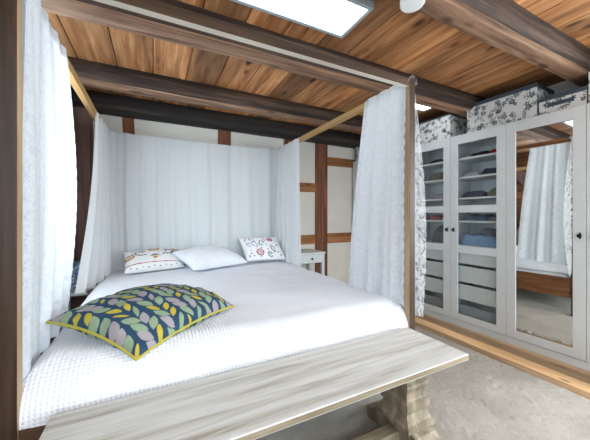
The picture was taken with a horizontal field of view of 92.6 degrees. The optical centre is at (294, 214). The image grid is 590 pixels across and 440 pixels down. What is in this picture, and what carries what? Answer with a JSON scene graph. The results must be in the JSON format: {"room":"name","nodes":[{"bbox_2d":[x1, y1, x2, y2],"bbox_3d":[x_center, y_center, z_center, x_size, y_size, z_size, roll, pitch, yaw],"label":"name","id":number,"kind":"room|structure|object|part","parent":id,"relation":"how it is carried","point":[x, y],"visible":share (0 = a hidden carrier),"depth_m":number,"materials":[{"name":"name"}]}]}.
{"room":"bedroom","nodes":[
{"label":"bedroom","id":0,"kind":"room"},
{"bbox_2d":[93,114,355,285],"bbox_3d":[-0.488,-0.040,3.852,4.510,2.420,0.150,0,0,-27],"label":"wall","id":1,"kind":"structure","parent":0,"point":[340,179],"depth_m":4.12,"materials":[{"name":"white paint"}]},
{"bbox_2d":[71,106,92,309],"bbox_3d":[-2.164,0.050,2.835,0.200,2.240,0.160,0,0,-27],"label":"trim","id":2,"kind":"structure","parent":1,"relation":"attached to","point":[83,122],"depth_m":2.78,"materials":[{"name":"brown wood"}]},
{"bbox_2d":[122,117,134,133],"bbox_3d":[-1.798,-0.450,3.110,0.182,1.240,0.038,0,0,-27],"label":"trim","id":3,"kind":"structure","parent":1,"relation":"attached to","point":[128,123],"depth_m":3.08,"materials":[{"name":"brown wood"}]},
{"bbox_2d":[71,87,360,148],"bbox_3d":[-0.401,-1.139,3.679,4.210,0.182,0.246,0,0,-27],"label":"trim","id":4,"kind":"structure","parent":1,"relation":"attached to","point":[104,103],"depth_m":3.27,"materials":[{"name":"brown wood"}]},
{"bbox_2d":[218,130,230,145],"bbox_3d":[-0.895,0.050,3.564,0.164,2.240,0.038,0,0,-27],"label":"trim","id":5,"kind":"structure","parent":1,"relation":"attached to","point":[224,137],"depth_m":3.55,"materials":[{"name":"brown wood"}]},
{"bbox_2d":[284,139,292,263],"bbox_3d":[-0.100,0.050,3.964,0.144,2.240,0.038,0,0,-27],"label":"trim","id":6,"kind":"structure","parent":1,"relation":"attached to","point":[286,141],"depth_m":3.93,"materials":[{"name":"brown wood"}]},
{"bbox_2d":[300,183,315,191],"bbox_3d":[-0.121,-0.400,3.953,0.930,0.130,0.038,0,0,-27],"label":"trim","id":7,"kind":"structure","parent":1,"relation":"attached to","point":[304,187],"depth_m":4.08,"materials":[{"name":"brown wood"}]},
{"bbox_2d":[301,235,315,244],"bbox_3d":[-0.121,0.357,3.953,0.932,0.135,0.038,0,0,-27],"label":"trim","id":8,"kind":"structure","parent":1,"relation":"attached to","point":[305,239],"depth_m":4.09,"materials":[{"name":"brown wood"}]},
{"bbox_2d":[315,143,327,275],"bbox_3d":[0.387,0.050,4.209,0.214,2.240,0.038,0,0,-27],"label":"trim","id":9,"kind":"structure","parent":1,"relation":"attached to","point":[321,150],"depth_m":4.19,"materials":[{"name":"brown wood"}]},
{"bbox_2d":[327,232,351,242],"bbox_3d":[0.777,0.350,4.405,0.662,0.150,0.038,0,0,-27],"label":"trim","id":10,"kind":"structure","parent":1,"relation":"attached to","point":[331,237],"depth_m":4.33,"materials":[{"name":"brown wood"}]},
{"bbox_2d":[327,157,355,167],"bbox_3d":[0.771,-0.810,4.402,0.662,0.130,0.038,0,0,-27],"label":"trim","id":11,"kind":"structure","parent":1,"relation":"attached to","point":[338,162],"depth_m":4.35,"materials":[{"name":"brown wood"}]},
{"bbox_2d":[46,0,589,133],"bbox_3d":[0.466,-1.280,1.569,4.857,0.120,5.185,0,0,-27],"label":"ceiling","id":12,"kind":"structure","parent":0,"point":[418,44],"depth_m":2.14,"materials":[{"name":"brown wood"}]},
{"bbox_2d":[231,0,373,38],"bbox_3d":[0.013,-1.198,1.560,0.825,0.045,0.305,0,0,-27],"label":"ceiling light","id":13,"kind":"object","parent":12,"relation":"attached to","point":[337,18],"visible":1,"depth_m":1.63,"materials":[{"name":"white"}]},
{"bbox_2d":[400,0,424,12],"bbox_3d":[0.580,-1.058,1.394,0.116,0.050,0.116,0,0,-27],"label":"smoke detector","id":14,"kind":"object","parent":12,"relation":"attached to","point":[407,6],"visible":1,"depth_m":1.39,"materials":[{"name":"white plastic"}]},
{"bbox_2d":[416,104,431,111],"bbox_3d":[1.343,-1.198,3.015,0.390,0.045,0.250,0,0,-27],"label":"ceiling light","id":15,"kind":"object","parent":12,"relation":"attached to","point":[419,107],"visible":0.23,"depth_m":3.12,"materials":[{"name":"white plastic"}]},
{"bbox_2d":[403,307,589,399],"bbox_3d":[0.621,1.220,1.647,4.510,0.100,5.185,0,0,-27],"label":"floor","id":16,"kind":"structure","parent":0,"point":[576,380],"depth_m":2.33,"materials":[{"name":"brown wood"}]},
{"bbox_2d":[61,283,96,329],"bbox_3d":[-1.976,0.912,2.543,0.245,0.515,0.460,0,0,-27],"label":"side table","id":17,"kind":"object","parent":16,"relation":"on","point":[72,291],"visible":0.11,"depth_m":2.45,"materials":[{"name":"white paint"}]},
{"bbox_3d":[-2.150,0.925,2.677,0.035,0.490,0.035,0,0,-27],"label":"leg","id":18,"kind":"part","parent":17,"relation":"part of","materials":[{"name":"white paint"}]},
{"bbox_2d":[70,261,79,288],"bbox_3d":[-2.023,0.544,2.587,0.170,0.220,0.200,0,0,-27],"label":"patterned box","id":19,"kind":"object","parent":17,"relation":"on","point":[76,264],"visible":0.17,"depth_m":2.51,"materials":[{"name":"paper"}]},
{"bbox_2d":[0,0,414,439],"bbox_3d":[-0.598,0.139,2.363,2.019,2.062,2.160,0,0,-27],"label":"canopy bed","id":20,"kind":"object","parent":16,"relation":"on","point":[11,11],"visible":0.19,"depth_m":1.01,"materials":[{"name":"brown wood"}]},
{"bbox_3d":[-0.998,0.139,0.981,0.062,2.062,0.050,0,0,-27],"label":"post","id":21,"kind":"part","parent":20,"relation":"part of","materials":[{"name":"brown wood"}]},
{"bbox_2d":[23,0,76,378],"bbox_3d":[-1.183,-0.076,1.382,0.061,1.627,0.827,0,0,-27],"label":"lace curtain","id":22,"kind":"object","parent":20,"relation":"hanging from","point":[49,148],"visible":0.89,"depth_m":1.26,"materials":[{"name":"white fabric"}]},
{"bbox_3d":[-1.473,-0.865,1.923,0.044,0.050,2.060,0,0,-27],"label":"canopy rail","id":23,"kind":"part","parent":20,"relation":"part of","materials":[{"name":"brown wood"}]},
{"bbox_2d":[75,112,110,293],"bbox_3d":[-1.759,-0.129,2.523,0.100,1.482,0.713,0,0,-17],"label":"curtain","id":24,"kind":"object","parent":20,"relation":"hanging from","point":[95,263],"visible":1,"depth_m":2.50,"materials":[{"name":"white fabric"}]},
{"bbox_2d":[108,131,278,271],"bbox_3d":[-1.041,-0.140,3.266,1.895,1.420,0.051,0,0,-27],"label":"curtain","id":25,"kind":"object","parent":20,"relation":"hanging from","point":[165,192],"visible":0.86,"depth_m":3.17,"materials":[{"name":"white fabric"}]},
{"bbox_3d":[-0.120,0.847,1.429,1.909,0.247,0.025,0,0,-27],"label":"footboard","id":26,"kind":"part","parent":20,"relation":"part of","materials":[{"name":"brown wood"}]},
{"bbox_2d":[19,260,407,429],"bbox_3d":[-0.578,0.657,2.337,1.961,0.204,2.104,0,0,-27],"label":"coverlet","id":27,"kind":"object","parent":20,"relation":"on","point":[280,310],"visible":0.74,"depth_m":1.46,"materials":[{"name":"white fabric"}]},
{"bbox_2d":[45,283,233,360],"bbox_3d":[-0.742,0.501,1.482,0.483,0.236,0.732,0,0,26],"label":"throw pillow","id":28,"kind":"object","parent":27,"relation":"on","point":[135,321],"visible":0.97,"depth_m":1.31,"materials":[{"name":"multicoloured fabric"}]},
{"bbox_2d":[123,248,183,273],"bbox_3d":[-1.416,0.446,2.831,0.545,0.200,0.303,0,0,-37],"label":"pillow","id":29,"kind":"object","parent":27,"relation":"on","point":[139,261],"visible":0.92,"depth_m":2.75,"materials":[{"name":"fabric"}]},
{"bbox_2d":[173,245,246,269],"bbox_3d":[-0.890,0.441,3.011,0.344,0.213,0.697,0,0,41],"label":"pillow","id":30,"kind":"object","parent":27,"relation":"on","point":[198,257],"visible":1,"depth_m":2.88,"materials":[{"name":"white fabric"}]},
{"bbox_2d":[238,237,285,260],"bbox_3d":[-0.392,0.403,3.366,0.534,0.260,0.224,0,0,-19],"label":"pillow","id":31,"kind":"object","parent":27,"relation":"on","point":[255,249],"visible":0.99,"depth_m":3.31,"materials":[{"name":"fabric"}]},
{"bbox_3d":[-0.117,-0.865,1.422,1.909,0.050,0.040,0,0,-27],"label":"canopy rail","id":32,"kind":"part","parent":20,"relation":"part of","materials":[{"name":"brown wood"}]},
{"bbox_2d":[275,138,300,265],"bbox_3d":[-0.092,-0.155,3.390,0.098,1.449,0.660,0,0,-27],"label":"curtain","id":33,"kind":"object","parent":20,"relation":"hanging from","point":[288,224],"visible":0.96,"depth_m":3.36,"materials":[{"name":"white fabric"}]},
{"bbox_3d":[0.281,-0.865,2.806,0.038,0.050,2.060,0,0,-27],"label":"canopy rail","id":34,"kind":"part","parent":20,"relation":"part of","materials":[{"name":"brown wood"}]},
{"bbox_2d":[348,85,405,306],"bbox_3d":[0.576,-0.136,2.091,0.069,1.508,0.582,0,0,-27],"label":"lace curtain","id":35,"kind":"object","parent":20,"relation":"hanging from","point":[376,266],"visible":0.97,"depth_m":2.03,"materials":[{"name":"white fabric"}]},
{"bbox_3d":[0.756,0.129,1.863,0.048,2.041,0.050,0,0,-27],"label":"post","id":36,"kind":"part","parent":20,"relation":"part of","materials":[{"name":"brown wood"}]},
{"bbox_2d":[408,76,425,316],"bbox_3d":[0.831,-0.104,1.903,0.259,1.608,0.074,0,0,-27],"label":"lace curtain","id":37,"kind":"object","parent":20,"relation":"hanging from","point":[420,211],"visible":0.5,"depth_m":1.94,"materials":[{"name":"white fabric"}]},
{"bbox_3d":[0.851,-0.098,1.931,0.198,1.595,0.026,0,0,-32],"label":"panel","id":38,"kind":"part","parent":37,"relation":"part of","materials":[{"name":"white fabric"}]},
{"bbox_2d":[299,249,325,274],"bbox_3d":[0.135,0.828,3.804,0.420,0.684,0.415,0,0,-27],"label":"nightstand","id":39,"kind":"object","parent":16,"relation":"on","point":[308,256],"visible":0.47,"depth_m":3.69,"materials":[{"name":"white paint"}]},
{"bbox_3d":[0.216,0.840,4.043,0.040,0.661,0.040,0,0,-27],"label":"leg","id":40,"kind":"part","parent":39,"relation":"part of","materials":[{"name":"white paint"}]},
{"bbox_3d":[0.213,0.567,3.649,0.310,0.097,0.013,0,0,-27],"label":"drawer","id":41,"kind":"part","parent":39,"relation":"part of","materials":[{"name":"white paint"}]},
{"bbox_3d":[0.365,0.840,3.747,0.040,0.661,0.040,0,0,-27],"label":"leg","id":42,"kind":"part","parent":39,"relation":"part of","materials":[{"name":"white paint"}]},
{"bbox_2d":[353,161,403,306],"bbox_3d":[1.320,0.165,4.052,0.409,2.010,1.054,0,0,-29],"label":"wardrobe","id":43,"kind":"object","parent":16,"relation":"on","point":[355,163],"visible":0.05,"depth_m":4.37,"materials":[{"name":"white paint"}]},
{"bbox_3d":[1.043,0.133,4.201,0.020,1.940,0.525,0,0,-29],"label":"door","id":44,"kind":"part","parent":43,"relation":"part of","materials":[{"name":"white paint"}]},
{"bbox_2d":[356,146,359,160],"bbox_3d":[1.211,-0.966,4.287,0.345,0.250,0.482,0,0,-29],"label":"storage box","id":45,"kind":"object","parent":43,"relation":"on","point":[357,148],"visible":0.09,"depth_m":4.38,"materials":[{"name":"paper"}]},
{"bbox_2d":[255,326,589,439],"bbox_3d":[0.601,1.157,1.254,2.744,0.024,3.244,0,0,-27],"label":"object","id":46,"kind":"object","parent":16,"relation":"on","point":[480,397],"visible":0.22,"depth_m":1.66,"materials":[{"name":"fabric"}]},
{"bbox_2d":[39,327,468,439],"bbox_3d":[0.017,0.924,1.190,1.740,0.449,0.413,0,0,-27],"label":"bench","id":47,"kind":"object","parent":46,"relation":"on","point":[253,402],"visible":1,"depth_m":1.14,"materials":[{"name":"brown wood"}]},
{"bbox_2d":[415,124,506,341],"bbox_3d":[1.831,0.165,3.128,0.409,2.010,1.054,0,0,-29],"label":"wardrobe","id":48,"kind":"object","parent":16,"relation":"on","point":[465,285],"visible":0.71,"depth_m":3.02,"materials":[{"name":"white paint"}]},
{"bbox_2d":[416,199,442,201],"bbox_3d":[1.733,-0.174,3.370,0.323,0.018,0.501,0,0,-29],"label":"shelf","id":49,"kind":"object","parent":48,"relation":"attached to","point":[426,200],"depth_m":3.41,"materials":[{"name":"white wood"}]},
{"bbox_2d":[416,179,442,185],"bbox_3d":[1.733,-0.392,3.370,0.323,0.018,0.501,0,0,-29],"label":"shelf","id":50,"kind":"object","parent":48,"relation":"attached to","point":[435,182],"depth_m":3.43,"materials":[{"name":"white wood"}]},
{"bbox_2d":[416,162,442,169],"bbox_3d":[1.733,-0.591,3.370,0.323,0.018,0.501,0,0,-29],"label":"shelf","id":51,"kind":"object","parent":48,"relation":"attached to","point":[434,166],"depth_m":3.40,"materials":[{"name":"white wood"}]},
{"bbox_3d":[1.720,1.008,3.364,0.305,0.125,0.493,0,0,-29],"label":"drawer","id":52,"kind":"part","parent":48,"relation":"part of","materials":[{"name":"plastic"}]},
{"bbox_3d":[1.720,0.809,3.364,0.305,0.158,0.493,0,0,-29],"label":"drawer","id":53,"kind":"part","parent":48,"relation":"part of","materials":[{"name":"white wood"}]},
{"bbox_3d":[1.720,0.619,3.364,0.305,0.166,0.493,0,0,-29],"label":"drawer","id":54,"kind":"part","parent":48,"relation":"part of","materials":[{"name":"white wood"}]},
{"bbox_3d":[1.720,0.453,3.364,0.305,0.115,0.493,0,0,-29],"label":"drawer","id":55,"kind":"part","parent":48,"relation":"part of","materials":[{"name":"white wood"}]},
{"bbox_2d":[417,220,442,221],"bbox_3d":[1.733,0.069,3.370,0.323,0.018,0.501,0,0,-29],"label":"shelf","id":56,"kind":"object","parent":48,"relation":"attached to","point":[417,220],"depth_m":3.28,"materials":[{"name":"white wood"}]},
{"bbox_3d":[1.554,0.133,3.277,0.020,1.940,0.525,0,0,-29],"label":"door","id":57,"kind":"part","parent":48,"relation":"part of","materials":[{"name":"white paint"}]},
{"bbox_2d":[428,172,442,180],"bbox_3d":[1.754,-0.453,3.313,0.270,0.100,0.260,0,0,-29],"label":"sweater","id":58,"kind":"object","parent":48,"relation":"on","point":[436,176],"visible":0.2,"depth_m":3.28,"materials":[{"name":"fabric"}]},
{"bbox_2d":[430,215,442,219],"bbox_3d":[1.733,0.028,3.347,0.267,0.062,0.140,0,0,-29],"label":"shirt","id":59,"kind":"object","parent":48,"relation":"on","point":[433,217],"visible":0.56,"depth_m":3.31,"materials":[{"name":"fabric"}]},
{"bbox_2d":[430,159,442,163],"bbox_3d":[1.742,-0.627,3.341,0.266,0.051,0.159,0,0,-29],"label":"shirt","id":60,"kind":"object","parent":48,"relation":"on","point":[437,160],"visible":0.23,"depth_m":3.27,"materials":[{"name":"fabric"}]},
{"bbox_2d":[432,225,442,242],"bbox_3d":[1.768,0.213,3.298,0.269,0.208,0.200,0,0,-29],"label":"bag","id":61,"kind":"object","parent":48,"relation":"on","point":[438,233],"visible":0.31,"depth_m":3.26,"materials":[{"name":"fabric"}]},
{"bbox_2d":[432,194,442,198],"bbox_3d":[1.768,-0.218,3.298,0.264,0.066,0.220,0,0,-29],"label":"shirt","id":62,"kind":"object","parent":48,"relation":"on","point":[437,196],"visible":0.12,"depth_m":3.26,"materials":[{"name":"fabric"}]},
{"bbox_2d":[415,113,466,145],"bbox_3d":[1.719,-0.975,3.369,0.345,0.268,0.500,0,0,-29],"label":"storage box","id":63,"kind":"object","parent":48,"relation":"on","point":[449,125],"visible":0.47,"depth_m":3.19,"materials":[{"name":"paper"}]},
{"bbox_3d":[1.719,-1.101,3.369,0.345,0.016,0.500,0,0,-29],"label":"lid","id":64,"kind":"part","parent":63,"relation":"part of","materials":[{"name":"fabric"}]},
{"bbox_2d":[462,171,481,176],"bbox_3d":[1.929,-0.430,2.998,0.264,0.054,0.180,0,0,-29],"label":"shirt","id":65,"kind":"object","parent":48,"relation":"on","point":[473,173],"visible":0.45,"depth_m":2.92,"materials":[{"name":"fabric"}]},
{"bbox_2d":[461,190,487,197],"bbox_3d":[1.940,-0.221,2.982,0.265,0.072,0.240,0,0,-29],"label":"sweater","id":66,"kind":"object","parent":48,"relation":"on","point":[480,193],"visible":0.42,"depth_m":2.90,"materials":[{"name":"fabric"}]},
{"bbox_2d":[459,220,495,222],"bbox_3d":[1.984,0.069,2.916,0.323,0.018,0.501,0,0,-29],"label":"shelf","id":67,"kind":"object","parent":48,"relation":"attached to","point":[460,221],"depth_m":2.85,"materials":[{"name":"white wood"}]},
{"bbox_2d":[459,196,495,199],"bbox_3d":[1.984,-0.174,2.916,0.323,0.018,0.501,0,0,-29],"label":"shelf","id":68,"kind":"object","parent":48,"relation":"attached to","point":[485,197],"depth_m":2.89,"materials":[{"name":"white wood"}]},
{"bbox_2d":[459,173,495,180],"bbox_3d":[1.984,-0.392,2.916,0.323,0.018,0.501,0,0,-29],"label":"shelf","id":69,"kind":"object","parent":48,"relation":"attached to","point":[486,177],"depth_m":2.96,"materials":[{"name":"white wood"}]},
{"bbox_2d":[459,152,495,163],"bbox_3d":[1.984,-0.591,2.916,0.323,0.018,0.501,0,0,-29],"label":"shelf","id":70,"kind":"object","parent":48,"relation":"attached to","point":[489,158],"depth_m":2.96,"materials":[{"name":"white wood"}]},
{"bbox_3d":[1.972,1.008,2.909,0.305,0.125,0.493,0,0,-29],"label":"drawer","id":71,"kind":"part","parent":48,"relation":"part of","materials":[{"name":"wood"}]},
{"bbox_3d":[1.972,0.809,2.909,0.305,0.158,0.493,0,0,-29],"label":"drawer","id":72,"kind":"part","parent":48,"relation":"part of","materials":[{"name":"white wood"}]},
{"bbox_3d":[1.972,0.619,2.909,0.305,0.166,0.493,0,0,-29],"label":"drawer","id":73,"kind":"part","parent":48,"relation":"part of","materials":[{"name":"white wood"}]},
{"bbox_3d":[1.972,0.453,2.909,0.305,0.115,0.493,0,0,-29],"label":"drawer","id":74,"kind":"part","parent":48,"relation":"part of","materials":[{"name":"white wood"}]},
{"bbox_3d":[1.810,0.133,2.815,0.020,1.940,0.525,0,0,-29],"label":"door","id":75,"kind":"part","parent":48,"relation":"part of","materials":[{"name":"white paint"}]},
{"bbox_2d":[461,233,495,247],"bbox_3d":[1.973,0.254,2.925,0.272,0.125,0.370,0,0,-29],"label":"bedding","id":76,"kind":"object","parent":48,"relation":"on","point":[482,240],"visible":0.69,"depth_m":2.87,"materials":[{"name":"fabric"}]},
{"bbox_2d":[479,228,495,234],"bbox_3d":[2.027,0.162,2.858,0.220,0.059,0.200,0,0,-29],"label":"folded blanket","id":77,"kind":"object","parent":76,"relation":"on","point":[485,230],"visible":0.56,"depth_m":2.84,"materials":[{"name":"fabric"}]},
{"bbox_2d":[463,214,495,220],"bbox_3d":[1.953,0.024,2.960,0.272,0.069,0.229,0,0,-29],"label":"trousers","id":78,"kind":"object","parent":48,"relation":"on","point":[474,217],"visible":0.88,"depth_m":2.90,"materials":[{"name":"fabric"}]},
{"bbox_2d":[471,150,488,156],"bbox_3d":[1.969,-0.633,2.929,0.258,0.063,0.160,0,0,-29],"label":"sweater","id":79,"kind":"object","parent":48,"relation":"on","point":[487,151],"visible":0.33,"depth_m":2.85,"materials":[{"name":"fabric"}]},
{"bbox_2d":[482,168,495,174],"bbox_3d":[2.033,-0.438,2.822,0.264,0.070,0.190,0,0,-29],"label":"trousers","id":80,"kind":"object","parent":48,"relation":"on","point":[487,170],"visible":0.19,"depth_m":2.79,"materials":[{"name":"fabric"}]},
{"bbox_2d":[487,187,495,195],"bbox_3d":[2.043,-0.235,2.798,0.266,0.101,0.140,0,0,-29],"label":"sweater","id":81,"kind":"object","parent":48,"relation":"on","point":[492,192],"visible":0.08,"depth_m":2.77,"materials":[{"name":"fabric"}]},
{"bbox_2d":[467,82,553,132],"bbox_3d":[2.066,-0.986,2.741,0.345,0.290,0.594,0,0,-29],"label":"storage box","id":82,"kind":"object","parent":48,"relation":"on","point":[521,103],"visible":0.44,"depth_m":2.60,"materials":[{"name":"paper"}]},
{"bbox_3d":[2.066,-1.113,2.741,0.345,0.036,0.594,0,0,-29],"label":"lid","id":83,"kind":"part","parent":82,"relation":"part of","materials":[{"name":"fabric"}]},
{"bbox_2d":[506,103,589,371],"bbox_3d":[2.342,0.165,2.204,0.409,2.010,1.054,0,0,-29],"label":"wardrobe","id":84,"kind":"object","parent":16,"relation":"on","point":[548,154],"visible":1,"depth_m":2.32,"materials":[{"name":"white paint"}]},
{"bbox_2d":[516,119,572,347],"bbox_3d":[2.065,0.145,2.352,0.005,1.776,0.378,0,0,-29],"label":"mirror","id":85,"kind":"object","parent":84,"relation":"attached to","point":[544,151],"depth_m":2.33,"materials":[{"name":"clear glass"}]},
{"bbox_2d":[538,85,588,114],"bbox_3d":[2.279,-0.911,2.341,0.330,0.140,0.302,0,0,-29],"label":"storage box","id":86,"kind":"object","parent":84,"relation":"on","point":[578,96],"visible":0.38,"depth_m":2.24,"materials":[{"name":"paper"}]},
{"bbox_3d":[2.135,-0.907,2.268,0.008,0.031,0.162,0,0,-29],"label":"handle","id":87,"kind":"part","parent":86,"relation":"part of","materials":[{"name":"fabric"}]},
{"bbox_3d":[2.279,-0.965,2.341,0.330,0.032,0.302,0,0,-29],"label":"lid","id":88,"kind":"part","parent":86,"relation":"part of","materials":[{"name":"fabric"}]},
{"bbox_3d":[2.321,0.133,1.891,0.020,1.940,0.525,0,0,-29],"label":"door","id":89,"kind":"part","parent":84,"relation":"part of","materials":[{"name":"white paint"}]},
{"bbox_2d":[589,72,589,102],"bbox_3d":[2.472,-0.991,2.007,0.345,0.300,0.472,0,0,-29],"label":"storage box","id":90,"kind":"object","parent":84,"relation":"on","point":[589,72],"visible":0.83,"depth_m":2.12,"materials":[{"name":"paper"}]},
{"bbox_2d":[459,80,579,117],"bbox_3d":[2.569,-0.040,2.515,0.150,2.420,4.985,0,0,-27],"label":"wall","id":91,"kind":"structure","parent":0,"point":[564,86],"depth_m":2.58,"materials":[{"name":"white paint"}]},
{"bbox_2d":[67,56,362,131],"bbox_3d":[-0.112,-1.152,3.106,4.210,0.156,0.225,0,0,-27],"label":"ceiling beam","id":92,"kind":"structure","parent":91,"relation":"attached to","point":[90,73],"depth_m":2.62,"materials":[{"name":"brown wood"}]},
{"bbox_2d":[41,0,485,116],"bbox_3d":[0.331,-1.152,2.224,4.210,0.156,0.220,0,0,-27],"label":"ceiling beam","id":93,"kind":"structure","parent":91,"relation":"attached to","point":[431,94],"depth_m":1.85,"materials":[{"name":"brown wood"}]},
{"bbox_2d":[396,0,589,86],"bbox_3d":[0.722,-1.151,1.447,4.210,0.157,0.204,0,0,-27],"label":"ceiling beam","id":94,"kind":"structure","parent":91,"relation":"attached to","point":[505,25],"depth_m":1.71,"materials":[{"name":"brown wood"}]}
]}

